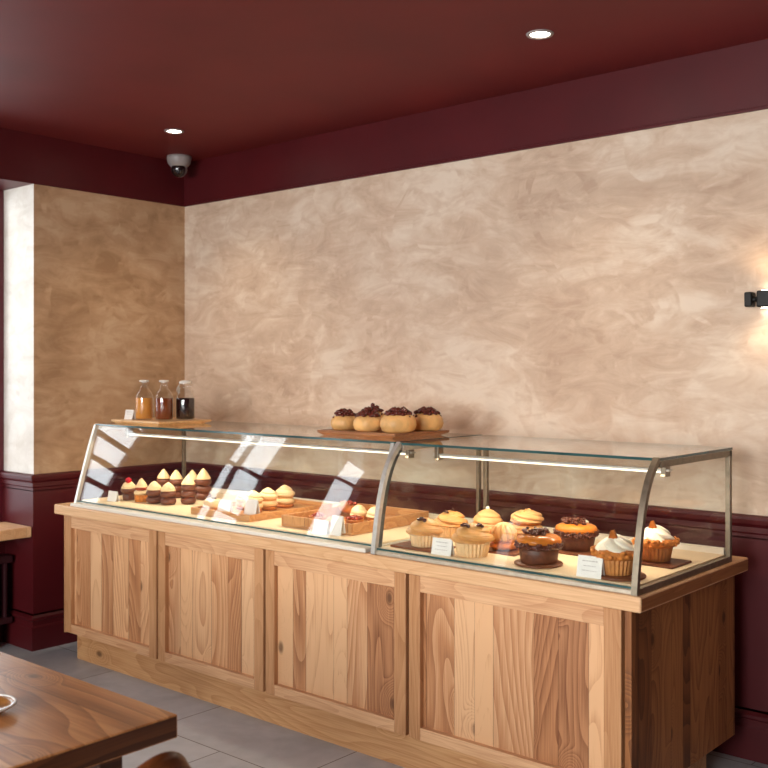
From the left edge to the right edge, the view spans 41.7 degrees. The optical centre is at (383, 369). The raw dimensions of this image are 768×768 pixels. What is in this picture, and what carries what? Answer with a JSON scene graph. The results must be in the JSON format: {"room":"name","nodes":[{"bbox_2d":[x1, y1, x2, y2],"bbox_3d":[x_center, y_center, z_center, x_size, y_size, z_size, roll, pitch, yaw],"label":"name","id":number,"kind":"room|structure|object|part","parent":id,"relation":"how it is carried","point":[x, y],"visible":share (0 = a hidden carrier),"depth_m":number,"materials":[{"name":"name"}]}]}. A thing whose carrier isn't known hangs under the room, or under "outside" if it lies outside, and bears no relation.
{"room":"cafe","nodes":[
{"label":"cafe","id":0,"kind":"room"},
{"bbox_2d":[0,541,4,641],"bbox_3d":[-4.466,1.320,3.809,0.260,0.660,6.350,0,0,41],"label":"wall","id":1,"kind":"structure","parent":0,"point":[2,543],"depth_m":6.11,"materials":[{"name":"red paint"}]},
{"bbox_2d":[0,522,30,540],"bbox_3d":[-4.180,0.951,3.698,0.309,0.062,6.116,0,0,41],"label":"shelf","id":2,"kind":"object","parent":1,"relation":"attached to","point":[8,531],"visible":1,"depth_m":5.86,"materials":[{"name":"brown wood"}]},
{"bbox_2d":[4,184,184,473],"bbox_3d":[-1.834,0.277,6.463,0.350,2.746,1.108,0,0,41],"label":"wall","id":3,"kind":"structure","parent":0,"point":[94,283],"depth_m":6.21,"materials":[{"name":"paint"}]},
{"bbox_2d":[0,471,32,491],"bbox_3d":[-2.192,0.664,6.018,0.379,0.101,0.034,0,0,41],"label":"trim","id":4,"kind":"structure","parent":3,"relation":"attached to","point":[17,480],"depth_m":6.01,"materials":[{"name":"red paint"}]},
{"bbox_2d":[3,487,32,615],"bbox_3d":[-2.193,1.180,6.034,0.355,0.940,0.010,0,0,41],"label":"trim","id":5,"kind":"structure","parent":3,"relation":"attached to","point":[17,504],"depth_m":6.01,"materials":[{"name":"red paint"}]},
{"bbox_2d":[3,608,76,651],"bbox_3d":[-1.817,1.542,6.433,0.334,0.215,1.132,0,0,41],"label":"baseboard","id":6,"kind":"structure","parent":3,"relation":"attached to","point":[35,632],"depth_m":5.99,"materials":[{"name":"red paint"}]},
{"bbox_2d":[0,127,183,206],"bbox_3d":[-3.839,-1.243,4.132,0.350,0.294,7.258,0,0,41],"label":"trim","id":7,"kind":"structure","parent":3,"relation":"attached to","point":[25,158],"depth_m":6.19,"materials":[{"name":"red paint"}]},
{"bbox_2d":[33,479,156,614],"bbox_3d":[-1.701,1.180,6.342,0.010,0.940,1.118,0,0,41],"label":"trim","id":8,"kind":"structure","parent":3,"relation":"attached to","point":[48,526],"depth_m":6.01,"materials":[{"name":"red paint"}]},
{"bbox_2d":[31,462,181,490],"bbox_3d":[-1.700,0.664,6.325,0.034,0.101,1.142,0,0,41],"label":"trim","id":9,"kind":"structure","parent":3,"relation":"attached to","point":[56,480],"depth_m":6.26,"materials":[{"name":"red paint"}]},
{"bbox_2d":[0,0,767,161],"bbox_3d":[-0.803,-1.450,1.520,8.800,0.120,7.658,0,0,41],"label":"ceiling","id":10,"kind":"structure","parent":0,"point":[233,76],"depth_m":4.45,"materials":[{"name":"red paint"}]},
{"bbox_2d":[164,129,183,133],"bbox_3d":[-1.220,-1.387,5.856,0.116,0.006,0.116,0,0,41],"label":"recessed light","id":11,"kind":"object","parent":10,"relation":"in","point":[170,131],"visible":1,"depth_m":5.86,"materials":[{"name":"white plastic"}]},
{"bbox_2d":[167,154,191,176],"bbox_3d":[-1.333,-1.321,6.555,0.160,0.137,0.160,0,0,41],"label":"security camera","id":12,"kind":"object","parent":10,"relation":"attached to","point":[179,163],"visible":1,"depth_m":6.50,"materials":[{"name":"white plastic"}]},
{"bbox_2d":[526,29,553,39],"bbox_3d":[0.645,-1.387,4.165,0.116,0.006,0.116,0,0,41],"label":"recessed light","id":13,"kind":"object","parent":10,"relation":"in","point":[538,34],"visible":1,"depth_m":4.17,"materials":[{"name":"white plastic"}]},
{"bbox_2d":[0,641,767,767],"bbox_3d":[-0.803,1.710,1.520,8.800,0.120,7.658,0,0,41],"label":"floor","id":14,"kind":"structure","parent":0,"point":[209,735],"depth_m":4.52,"materials":[{"name":"tile"}]},
{"bbox_2d":[0,553,12,624],"bbox_3d":[-2.859,1.377,5.371,0.140,0.545,1.815,0,0,41],"label":"radiator","id":15,"kind":"object","parent":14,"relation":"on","point":[4,558],"visible":1,"depth_m":5.99,"materials":[{"name":"black metal"}]},
{"bbox_3d":[-2.844,1.127,5.358,0.100,0.045,1.815,0,0,41],"label":"rail","id":16,"kind":"part","parent":15,"relation":"part of","materials":[{"name":"black metal"}]},
{"bbox_3d":[-2.844,1.490,5.358,0.100,0.040,1.815,0,0,41],"label":"rail","id":17,"kind":"part","parent":15,"relation":"part of","materials":[{"name":"black metal"}]},
{"bbox_2d":[0,651,176,767],"bbox_3d":[-1.512,1.275,2.900,1.824,0.750,0.865,0,0,41],"label":"dining table","id":18,"kind":"object","parent":14,"relation":"on","point":[57,720],"visible":1,"depth_m":2.59,"materials":[{"name":"brown wood"}]},
{"bbox_2d":[0,694,16,712],"bbox_3d":[-1.045,0.886,2.637,0.157,0.028,0.157,0,0,41],"label":"saucer","id":19,"kind":"object","parent":18,"relation":"on","point":[7,702],"visible":1,"depth_m":2.67,"materials":[{"name":"white ceramic"}]},
{"bbox_3d":[-0.730,1.305,2.619,0.070,0.690,0.070,0,0,41],"label":"leg","id":20,"kind":"part","parent":18,"relation":"part of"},
{"bbox_2d":[64,515,157,658],"bbox_3d":[-1.201,1.159,5.811,0.874,0.677,0.915,0,0,41],"label":"base cabinet","id":21,"kind":"object","parent":14,"relation":"on","point":[111,570],"visible":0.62,"depth_m":5.48,"materials":[{"name":"brown wood"}]},
{"bbox_3d":[-1.526,1.159,6.094,0.012,0.677,0.911,0,0,41],"label":"panel","id":22,"kind":"part","parent":21,"relation":"part of","materials":[{"name":"brown wood"}]},
{"bbox_3d":[-1.484,1.465,5.475,0.727,0.050,0.033,0,0,41],"label":"door rail","id":23,"kind":"part","parent":21,"relation":"part of","materials":[{"name":"brown wood"}]},
{"bbox_3d":[-1.484,0.861,5.475,0.727,0.066,0.033,0,0,41],"label":"door rail","id":24,"kind":"part","parent":21,"relation":"part of","materials":[{"name":"brown wood"}]},
{"bbox_3d":[-1.476,1.167,5.484,0.735,0.557,0.012,0,0,41],"label":"door","id":25,"kind":"part","parent":21,"relation":"part of","materials":[{"name":"brown wood"}]},
{"bbox_2d":[54,502,747,612],"bbox_3d":[-0.197,0.792,4.930,3.622,0.055,0.962,0,0,41],"label":"countertop","id":26,"kind":"structure","parent":21,"relation":"on","point":[647,601],"depth_m":3.98,"materials":[{"name":"brown wood"}]},
{"bbox_2d":[70,421,480,552],"bbox_3d":[-0.654,0.537,5.245,2.260,0.456,0.819,0,0,41],"label":"display case","id":27,"kind":"object","parent":26,"relation":"on","point":[178,512],"visible":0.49,"depth_m":5.04,"materials":[{"name":"clear glass"}]},
{"bbox_3d":[-1.700,0.539,5.747,0.019,0.450,0.150,0,0,41],"label":"frame","id":28,"kind":"part","parent":27,"relation":"part of","materials":[{"name":"metal"}]},
{"bbox_2d":[107,491,119,501],"bbox_3d":[-1.519,0.708,5.650,0.078,0.057,0.027,0,0,38],"label":"price card","id":29,"kind":"object","parent":27,"relation":"on","point":[113,496],"visible":1,"depth_m":5.64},
{"bbox_2d":[121,477,135,500],"bbox_3d":[-1.447,0.672,5.709,0.091,0.129,0.092,0,0,24],"label":"cake","id":30,"kind":"object","parent":27,"relation":"on","point":[128,488],"visible":0.92,"depth_m":5.68,"materials":[{"name":"brown food"}]},
{"bbox_2d":[134,478,147,501],"bbox_3d":[-1.356,0.669,5.631,0.085,0.134,0.086,0,0,-5],"label":"cake","id":31,"kind":"object","parent":27,"relation":"on","point":[140,495],"visible":1,"depth_m":5.60,"materials":[{"name":"food"}]},
{"bbox_2d":[146,481,161,503],"bbox_3d":[-1.269,0.674,5.563,0.090,0.124,0.090,0,0,-40],"label":"cake","id":32,"kind":"object","parent":27,"relation":"on","point":[153,491],"visible":0.98,"depth_m":5.53,"materials":[{"name":"food"}]},
{"bbox_2d":[111,417,210,425],"bbox_3d":[-1.297,0.298,5.857,0.455,0.022,0.370,0,0,41],"label":"serving tray","id":33,"kind":"object","parent":27,"relation":"on","point":[154,421],"visible":0.82,"depth_m":5.72,"materials":[{"name":"brown wood"}]},
{"bbox_2d":[124,410,135,418],"bbox_3d":[-1.483,0.260,5.876,0.074,0.055,0.026,0,0,38],"label":"price card","id":34,"kind":"object","parent":33,"relation":"on","point":[129,414],"visible":1,"depth_m":5.87,"materials":[{"name":"grey"}]},
{"bbox_2d":[136,380,152,419],"bbox_3d":[-1.391,0.172,5.839,0.104,0.230,0.104,0,0,41],"label":"syrup bottle","id":35,"kind":"object","parent":33,"relation":"on","point":[144,406],"visible":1,"depth_m":5.80,"materials":[{"name":"clear glass"}]},
{"bbox_2d":[155,380,172,419],"bbox_3d":[-1.262,0.172,5.774,0.104,0.230,0.104,0,0,41],"label":"syrup bottle","id":36,"kind":"object","parent":33,"relation":"on","point":[163,406],"visible":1,"depth_m":5.74,"materials":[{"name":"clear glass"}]},
{"bbox_2d":[175,380,194,419],"bbox_3d":[-1.149,0.173,5.823,0.112,0.228,0.112,0,0,-4],"label":"syrup bottle","id":37,"kind":"object","parent":33,"relation":"on","point":[184,407],"visible":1,"depth_m":5.78,"materials":[{"name":"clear glass"}]},
{"bbox_2d":[157,469,169,487],"bbox_3d":[-1.280,0.654,5.850,0.086,0.163,0.086,0,0,-8],"label":"cake","id":38,"kind":"object","parent":27,"relation":"on","point":[163,477],"visible":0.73,"depth_m":5.82,"materials":[{"name":"food"}]},
{"bbox_2d":[160,482,176,504],"bbox_3d":[-1.180,0.674,5.506,0.091,0.124,0.090,0,0,5],"label":"cake","id":39,"kind":"object","parent":27,"relation":"on","point":[168,492],"visible":1,"depth_m":5.47,"materials":[{"name":"food"}]},
{"bbox_2d":[169,470,182,497],"bbox_3d":[-1.199,0.654,5.806,0.086,0.163,0.086,0,0,36],"label":"cake","id":40,"kind":"object","parent":27,"relation":"on","point":[176,478],"visible":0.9,"depth_m":5.78,"materials":[{"name":"food"}]},
{"bbox_3d":[-1.246,0.532,6.274,0.017,0.425,0.022,0,0,41],"label":"frame post","id":41,"kind":"part","parent":27,"relation":"part of","materials":[{"name":"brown metal"}]},
{"bbox_2d":[180,474,195,503],"bbox_3d":[-1.076,0.654,5.535,0.086,0.163,0.086,0,0,-35],"label":"cake","id":42,"kind":"object","parent":27,"relation":"on","point":[188,486],"visible":1,"depth_m":5.50,"materials":[{"name":"food"}]},
{"bbox_2d":[189,470,197,496],"bbox_3d":[-1.102,0.654,5.789,0.086,0.163,0.086,0,0,-4],"label":"cake","id":43,"kind":"object","parent":27,"relation":"on","point":[192,473],"visible":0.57,"depth_m":5.77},
{"bbox_2d":[195,468,211,499],"bbox_3d":[-1.025,0.646,5.716,0.095,0.179,0.094,0,0,32],"label":"cake","id":44,"kind":"object","parent":27,"relation":"on","point":[203,481],"visible":1,"depth_m":5.68,"materials":[{"name":"food"}]},
{"bbox_3d":[-0.654,0.756,5.245,2.224,0.017,0.819,0,0,41],"label":"rail","id":45,"kind":"part","parent":27,"relation":"part of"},
{"bbox_2d":[191,499,331,521],"bbox_3d":[-0.631,0.719,5.232,0.450,0.034,0.580,0,0,41],"label":"wooden tray","id":46,"kind":"object","parent":27,"relation":"on","point":[299,505],"visible":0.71,"depth_m":5.08,"materials":[{"name":"brown wood"}]},
{"bbox_2d":[203,497,219,509],"bbox_3d":[-0.879,0.689,5.181,0.100,0.069,0.100,0,0,41],"label":"doughnut","id":47,"kind":"object","parent":46,"relation":"on","point":[209,503],"visible":0.73,"depth_m":5.14,"materials":[{"name":"food"}]},
{"bbox_2d":[217,499,232,511],"bbox_3d":[-0.799,0.688,5.061,0.088,0.070,0.033,0,0,38],"label":"price card","id":48,"kind":"object","parent":46,"relation":"on","point":[223,505],"visible":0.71,"depth_m":5.05,"materials":[{"name":"paper"}]},
{"bbox_2d":[235,492,246,509],"bbox_3d":[-0.730,0.678,5.231,0.083,0.092,0.083,0,0,-22],"label":"pastry","id":49,"kind":"object","parent":46,"relation":"on","point":[239,499],"visible":0.59,"depth_m":5.20,"materials":[{"name":"food"}]},
{"bbox_2d":[244,498,259,514],"bbox_3d":[-0.651,0.681,4.972,0.082,0.086,0.040,0,0,38],"label":"price card","id":50,"kind":"object","parent":46,"relation":"on","point":[251,505],"visible":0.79,"depth_m":4.96,"materials":[{"name":"paper"}]},
{"bbox_2d":[243,490,262,512],"bbox_3d":[-0.664,0.666,5.109,0.104,0.114,0.103,0,0,-1],"label":"cupcake","id":51,"kind":"object","parent":46,"relation":"on","point":[253,494],"visible":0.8,"depth_m":5.08,"materials":[{"name":"food"}]},
{"bbox_2d":[259,487,277,510],"bbox_3d":[-0.601,0.665,5.213,0.106,0.116,0.104,0,0,43],"label":"cupcake","id":52,"kind":"object","parent":46,"relation":"on","point":[269,496],"visible":0.83,"depth_m":5.17,"materials":[{"name":"food"}]},
{"bbox_2d":[275,485,294,507],"bbox_3d":[-0.524,0.664,5.318,0.108,0.118,0.107,0,0,41],"label":"cupcake","id":53,"kind":"object","parent":46,"relation":"on","point":[285,499],"visible":0.95,"depth_m":5.28,"materials":[{"name":"food"}]},
{"bbox_3d":[-0.598,0.314,5.311,2.258,0.010,0.645,0,0,41],"label":"glass","id":54,"kind":"part","parent":27,"relation":"part of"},
{"bbox_2d":[313,519,329,534],"bbox_3d":[-0.281,0.706,4.528,0.082,0.060,0.028,0,0,38],"label":"price card","id":55,"kind":"object","parent":27,"relation":"on","point":[320,526],"visible":1,"depth_m":4.52,"materials":[{"name":"grey"}]},
{"bbox_2d":[330,515,345,535],"bbox_3d":[-0.206,0.693,4.493,0.064,0.086,0.040,0,0,38],"label":"price card","id":56,"kind":"object","parent":27,"relation":"on","point":[337,528],"visible":1,"depth_m":4.49,"materials":[{"name":"paper"}]},
{"bbox_3d":[-0.402,0.729,5.538,2.214,0.033,0.024,0,0,41],"label":"rail","id":57,"kind":"part","parent":27,"relation":"part of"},
{"bbox_2d":[281,503,428,535],"bbox_3d":[-0.134,0.710,4.821,0.450,0.052,0.555,0,0,41],"label":"crate","id":58,"kind":"object","parent":27,"relation":"on","point":[395,517],"visible":0.71,"depth_m":4.74,"materials":[{"name":"brown wood"}]},
{"bbox_2d":[308,512,327,519],"bbox_3d":[-0.317,0.701,4.823,0.095,0.045,0.095,0,0,41],"label":"tart","id":59,"kind":"object","parent":58,"relation":"on","point":[319,515],"visible":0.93,"depth_m":4.80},
{"bbox_2d":[338,500,357,514],"bbox_3d":[-0.171,0.679,4.985,0.105,0.070,0.110,0,0,2],"label":"pastry","id":60,"kind":"object","parent":58,"relation":"on","point":[345,506],"visible":0.86,"depth_m":4.95,"materials":[{"name":"food"}]},
{"bbox_2d":[345,515,363,523],"bbox_3d":[-0.139,0.701,4.723,0.095,0.045,0.095,0,0,-17],"label":"tart","id":61,"kind":"object","parent":58,"relation":"on","point":[351,519],"visible":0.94,"depth_m":4.70,"materials":[{"name":"food"}]},
{"bbox_2d":[350,504,366,518],"bbox_3d":[-0.122,0.688,4.881,0.087,0.072,0.087,0,0,41],"label":"cream puff","id":62,"kind":"object","parent":58,"relation":"on","point":[359,510],"visible":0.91,"depth_m":4.85,"materials":[{"name":"food"}]},
{"bbox_2d":[366,506,375,520],"bbox_3d":[-0.043,0.688,4.812,0.086,0.072,0.087,0,0,-17],"label":"cream puff","id":63,"kind":"object","parent":58,"relation":"on","point":[370,514],"visible":0.48,"depth_m":4.78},
{"bbox_2d":[317,429,448,438],"bbox_3d":[-0.004,0.297,4.792,0.485,0.024,0.400,0,0,41],"label":"serving tray","id":64,"kind":"object","parent":27,"relation":"on","point":[352,433],"visible":0.73,"depth_m":4.65,"materials":[{"name":"brown wood"}]},
{"bbox_2d":[331,408,355,429],"bbox_3d":[-0.190,0.235,4.833,0.138,0.104,0.133,0,0,18],"label":"bun","id":65,"kind":"object","parent":64,"relation":"on","point":[343,419],"visible":0.99,"depth_m":4.79,"materials":[{"name":"food"}]},
{"bbox_2d":[353,407,380,431],"bbox_3d":[-0.074,0.230,4.713,0.141,0.114,0.142,0,0,-34],"label":"bun","id":66,"kind":"object","parent":64,"relation":"on","point":[367,420],"visible":0.97,"depth_m":4.66,"materials":[{"name":"food"}]},
{"bbox_2d":[361,403,383,417],"bbox_3d":[-0.058,0.224,4.975,0.138,0.126,0.141,0,0,-31],"label":"bun","id":67,"kind":"object","parent":64,"relation":"on","point":[376,408],"visible":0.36,"depth_m":4.96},
{"bbox_2d":[380,407,415,432],"bbox_3d":[0.064,0.227,4.607,0.167,0.119,0.167,0,0,10],"label":"bun","id":68,"kind":"object","parent":64,"relation":"on","point":[395,420],"visible":1,"depth_m":4.55,"materials":[{"name":"food"}]},
{"bbox_2d":[413,406,443,430],"bbox_3d":[0.201,0.228,4.752,0.157,0.117,0.158,0,0,14],"label":"bun","id":69,"kind":"object","parent":64,"relation":"on","point":[427,418],"visible":0.97,"depth_m":4.69,"materials":[{"name":"food"}]},
{"bbox_3d":[-0.001,0.539,4.286,0.019,0.450,0.150,0,0,41],"label":"frame","id":70,"kind":"part","parent":27,"relation":"part of","materials":[{"name":"metal"}]},
{"bbox_3d":[0.453,0.532,4.813,0.017,0.425,0.022,0,0,41],"label":"frame post","id":71,"kind":"part","parent":27,"relation":"part of","materials":[{"name":"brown metal"}]},
{"bbox_2d":[371,435,732,595],"bbox_3d":[0.662,0.535,4.105,1.216,0.459,0.831,0,0,41],"label":"display case","id":72,"kind":"object","parent":26,"relation":"on","point":[703,558],"visible":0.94,"depth_m":3.95,"materials":[{"name":"clear glass"}]},
{"bbox_3d":[0.012,0.535,4.236,0.022,0.458,0.182,0,0,41],"label":"frame","id":73,"kind":"part","parent":72,"relation":"part of","materials":[{"name":"metal"}]},
{"bbox_2d":[390,541,455,552],"bbox_3d":[0.161,0.732,4.175,0.230,0.009,0.150,0,0,41],"label":"serving board","id":74,"kind":"object","parent":72,"relation":"on","point":[405,545],"visible":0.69,"depth_m":4.15,"materials":[{"name":"wood"}]},
{"bbox_2d":[406,517,443,547],"bbox_3d":[0.168,0.665,4.170,0.155,0.124,0.158,0,0,41],"label":"muffin","id":75,"kind":"object","parent":74,"relation":"on","point":[421,531],"visible":0.96,"depth_m":4.12,"materials":[{"name":"food"}]},
{"bbox_2d":[431,537,454,555],"bbox_3d":[0.234,0.704,4.015,0.094,0.064,0.030,0,0,38],"label":"price card","id":76,"kind":"object","parent":72,"relation":"on","point":[440,546],"visible":1,"depth_m":4.01,"materials":[{"name":"grey"}]},
{"bbox_2d":[435,508,467,537],"bbox_3d":[0.295,0.671,4.454,0.155,0.129,0.155,0,0,23],"label":"muffin","id":77,"kind":"object","parent":72,"relation":"on","point":[449,521],"visible":0.82,"depth_m":4.40,"materials":[{"name":"food"}]},
{"bbox_2d":[451,523,494,557],"bbox_3d":[0.352,0.669,4.000,0.172,0.134,0.174,0,0,29],"label":"muffin","id":78,"kind":"object","parent":72,"relation":"on","point":[472,540],"visible":1,"depth_m":3.95,"materials":[{"name":"food"}]},
{"bbox_3d":[0.485,0.532,4.785,0.020,0.425,0.022,0,0,41],"label":"frame post","id":79,"kind":"part","parent":72,"relation":"part of","materials":[{"name":"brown metal"}]},
{"bbox_2d":[472,506,502,533],"bbox_3d":[0.455,0.666,4.412,0.137,0.140,0.137,0,0,33],"label":"bun","id":80,"kind":"object","parent":72,"relation":"on","point":[487,517],"visible":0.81,"depth_m":4.36,"materials":[{"name":"food"}]},
{"bbox_2d":[488,547,519,555],"bbox_3d":[0.493,0.732,4.100,0.200,0.009,0.170,0,0,41],"label":"serving board","id":81,"kind":"object","parent":72,"relation":"on","point":[515,552],"visible":0.26,"depth_m":4.03,"materials":[{"name":"wood"}]},
{"bbox_2d":[490,522,516,549],"bbox_3d":[0.486,0.672,4.090,0.124,0.110,0.124,0,0,18],"label":"muffin","id":82,"kind":"object","parent":81,"relation":"on","point":[504,533],"visible":0.9,"depth_m":4.05,"materials":[{"name":"food"}]},
{"bbox_3d":[0.673,0.756,4.103,1.155,0.017,0.819,0,0,41],"label":"rail","id":83,"kind":"part","parent":72,"relation":"part of","materials":[{"name":"silver metal"}]},
{"bbox_2d":[514,559,562,568],"bbox_3d":[0.585,0.732,3.816,0.184,0.009,0.184,0,0,41],"label":"serving board","id":84,"kind":"object","parent":72,"relation":"on","point":[517,562],"visible":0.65,"depth_m":3.75,"materials":[{"name":"wood"}]},
{"bbox_2d":[514,526,563,564],"bbox_3d":[0.586,0.661,3.819,0.187,0.131,0.187,0,0,-34],"label":"chocolate cake","id":85,"kind":"object","parent":84,"relation":"on","point":[538,546],"visible":1,"depth_m":3.76,"materials":[{"name":"food"}]},
{"bbox_3d":[0.725,0.314,4.164,1.195,0.010,0.659,0,0,41],"label":"glass","id":86,"kind":"part","parent":72,"relation":"part of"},
{"bbox_2d":[559,550,592,555],"bbox_3d":[0.792,0.732,4.080,0.230,0.009,0.190,0,0,41],"label":"serving board","id":87,"kind":"object","parent":72,"relation":"on","point":[588,553],"visible":0.04,"depth_m":4.01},
{"bbox_2d":[553,517,599,551],"bbox_3d":[0.780,0.661,4.090,0.185,0.132,0.187,0,0,-18],"label":"chocolate cake","id":88,"kind":"object","parent":87,"relation":"on","point":[577,534],"visible":0.97,"depth_m":4.03,"materials":[{"name":"food"}]},
{"bbox_2d":[576,554,604,578],"bbox_3d":[0.735,0.699,3.582,0.096,0.074,0.034,0,0,38],"label":"price card","id":89,"kind":"object","parent":72,"relation":"on","point":[587,566],"visible":0.98,"depth_m":3.57,"materials":[{"name":"grey"}]},
{"bbox_3d":[0.926,0.729,4.397,1.151,0.033,0.024,0,0,41],"label":"rail","id":90,"kind":"part","parent":72,"relation":"part of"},
{"bbox_2d":[601,572,645,581],"bbox_3d":[0.841,0.732,3.592,0.184,0.009,0.184,0,0,41],"label":"serving board","id":91,"kind":"object","parent":72,"relation":"on","point":[628,578],"visible":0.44,"depth_m":3.53,"materials":[{"name":"wood"}]},
{"bbox_2d":[590,529,642,575],"bbox_3d":[0.831,0.647,3.608,0.189,0.160,0.190,0,0,41],"label":"muffin","id":92,"kind":"object","parent":91,"relation":"on","point":[616,551],"visible":0.88,"depth_m":3.55,"materials":[{"name":"brown food"}]},
{"bbox_3d":[0.903,0.535,3.470,0.022,0.458,0.182,0,0,41],"label":"frame","id":93,"kind":"part","parent":72,"relation":"part of","materials":[{"name":"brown metal"}]},
{"bbox_2d":[642,558,691,568],"bbox_3d":[1.056,0.732,3.834,0.170,0.009,0.170,0,0,41],"label":"serving board","id":94,"kind":"object","parent":72,"relation":"on","point":[674,563],"visible":0.53,"depth_m":3.78,"materials":[{"name":"wood"}]},
{"bbox_2d":[631,520,679,562],"bbox_3d":[1.039,0.649,3.853,0.178,0.155,0.176,0,0,41],"label":"muffin","id":95,"kind":"object","parent":94,"relation":"on","point":[658,544],"visible":0.77,"depth_m":3.80,"materials":[{"name":"brown food"}]},
{"bbox_3d":[1.375,0.532,4.019,0.020,0.425,0.022,0,0,41],"label":"frame post","id":96,"kind":"part","parent":72,"relation":"part of","materials":[{"name":"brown metal"}]},
{"bbox_3d":[0.642,0.731,4.289,0.250,0.009,0.170,0,0,41],"label":"serving board","id":97,"kind":"object","parent":72,"relation":"on","visible":0},
{"bbox_2d":[510,508,543,535],"bbox_3d":[0.615,0.660,4.319,0.146,0.134,0.149,0,0,-5],"label":"bun","id":98,"kind":"object","parent":97,"relation":"on","point":[521,519],"visible":0.76,"depth_m":4.27,"materials":[{"name":"food"}]},
{"bbox_2d":[137,751,190,767],"bbox_3d":[-0.626,1.256,2.372,0.358,0.788,0.400,0,0,41],"label":"wooden chair","id":99,"kind":"object","parent":14,"relation":"on","point":[168,759],"visible":1,"depth_m":2.27,"materials":[{"name":"brown wood"}]},
{"bbox_2d":[158,531,265,691],"bbox_3d":[-0.562,1.159,5.261,0.808,0.677,0.915,0,0,41],"label":"base cabinet","id":100,"kind":"object","parent":14,"relation":"on","point":[212,594],"visible":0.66,"depth_m":4.92,"materials":[{"name":"brown wood"}]},
{"bbox_3d":[-0.850,1.465,4.929,0.674,0.050,0.033,0,0,41],"label":"door rail","id":101,"kind":"part","parent":100,"relation":"part of","materials":[{"name":"brown wood"}]},
{"bbox_3d":[-0.850,0.861,4.929,0.674,0.066,0.033,0,0,41],"label":"door rail","id":102,"kind":"part","parent":100,"relation":"part of","materials":[{"name":"brown wood"}]},
{"bbox_3d":[-0.842,1.167,4.939,0.682,0.557,0.012,0,0,41],"label":"door","id":103,"kind":"part","parent":100,"relation":"part of","materials":[{"name":"brown wood"}]},
{"bbox_2d":[266,550,408,735],"bbox_3d":[0.069,1.159,4.719,0.852,0.677,0.915,0,0,41],"label":"base cabinet","id":104,"kind":"object","parent":14,"relation":"on","point":[337,633],"visible":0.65,"depth_m":4.37,"materials":[{"name":"brown wood"}]},
{"bbox_3d":[-0.220,1.465,4.387,0.718,0.050,0.033,0,0,41],"label":"door rail","id":105,"kind":"part","parent":104,"relation":"part of","materials":[{"name":"brown wood"}]},
{"bbox_3d":[-0.220,0.861,4.387,0.718,0.066,0.033,0,0,41],"label":"door rail","id":106,"kind":"part","parent":104,"relation":"part of","materials":[{"name":"brown wood"}]},
{"bbox_3d":[-0.212,1.167,4.396,0.726,0.557,0.012,0,0,41],"label":"door","id":107,"kind":"part","parent":104,"relation":"part of","materials":[{"name":"brown wood"}]},
{"bbox_2d":[77,635,705,767],"bbox_3d":[-0.229,1.575,4.909,3.430,0.150,0.695,0,0,41],"label":"plinth","id":108,"kind":"object","parent":14,"relation":"on","point":[406,751],"visible":0.2,"depth_m":4.64,"materials":[{"name":"brown wood"}]},
{"bbox_2d":[409,574,734,767],"bbox_3d":[0.769,1.161,4.117,0.991,0.679,0.915,0,0,41],"label":"base cabinet","id":109,"kind":"object","parent":14,"relation":"on","point":[510,679],"visible":0.69,"depth_m":3.77,"materials":[{"name":"brown wood"}]},
{"bbox_3d":[0.467,1.465,3.796,0.820,0.050,0.033,0,0,41],"label":"door rail","id":110,"kind":"part","parent":109,"relation":"part of","materials":[{"name":"brown wood"}]},
{"bbox_3d":[0.467,0.861,3.796,0.820,0.066,0.033,0,0,41],"label":"door rail","id":111,"kind":"part","parent":109,"relation":"part of","materials":[{"name":"brown wood"}]},
{"bbox_3d":[0.474,1.167,3.806,0.828,0.557,0.012,0,0,41],"label":"door","id":112,"kind":"part","parent":109,"relation":"part of","materials":[{"name":"brown wood"}]},
{"bbox_3d":[1.135,1.161,3.803,0.026,0.679,0.913,0,0,41],"label":"panel","id":113,"kind":"part","parent":109,"relation":"part of","materials":[{"name":"brown wood"}]},
{"bbox_2d":[185,109,767,515],"bbox_3d":[1.629,0.277,4.347,8.800,2.746,0.200,0,0,41],"label":"wall","id":114,"kind":"structure","parent":0,"point":[594,288],"depth_m":5.05,"materials":[{"name":"paint"}]},
{"bbox_2d":[183,39,767,206],"bbox_3d":[1.625,-1.243,4.343,8.800,0.294,0.212,0,0,41],"label":"trim","id":115,"kind":"structure","parent":114,"relation":"attached to","point":[733,80],"depth_m":5.06,"materials":[{"name":"red paint"}]},
{"bbox_2d":[186,462,767,540],"bbox_3d":[1.693,0.664,4.138,8.030,0.101,0.034,0,0,41],"label":"trim","id":116,"kind":"structure","parent":114,"relation":"attached to","point":[702,521],"depth_m":5.04,"materials":[{"name":"red paint"}]},
{"bbox_2d":[209,479,767,714],"bbox_3d":[1.701,1.180,4.147,8.030,0.940,0.010,0,0,41],"label":"wainscoting","id":117,"kind":"structure","parent":114,"relation":"attached to","point":[751,585],"depth_m":4.29,"materials":[{"name":"red paint"}]},
{"bbox_2d":[712,706,767,764],"bbox_3d":[1.696,1.542,4.142,8.030,0.215,0.024,0,0,41],"label":"baseboard","id":118,"kind":"structure","parent":114,"relation":"attached to","point":[749,741],"depth_m":4.26,"materials":[{"name":"red paint"}]},
{"bbox_2d":[744,290,767,307],"bbox_3d":[1.575,-0.296,4.221,0.112,0.075,0.062,0,0,41],"label":"wall sconce","id":119,"kind":"object","parent":114,"relation":"attached to","point":[750,299],"visible":1,"depth_m":4.20,"materials":[{"name":"black metal"}]},
{"bbox_3d":[1.540,-0.296,4.241,0.032,0.063,0.048,0,0,41],"label":"knob","id":120,"kind":"part","parent":119,"relation":"part of","materials":[{"name":"black metal"}]},
{"bbox_3d":[-4.656,-0.200,3.543,0.160,2.380,5.700,0,0,41],"label":"piers","id":121,"kind":"object","parent":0,"visible":0},
{"bbox_2d":[0,190,3,521],"bbox_3d":[-2.555,-0.073,5.923,0.060,2.046,0.649,0,0,41],"label":"window","id":122,"kind":"structure","parent":121,"relation":"attached to","point":[1,191],"depth_m":6.14,"materials":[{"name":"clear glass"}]}
]}

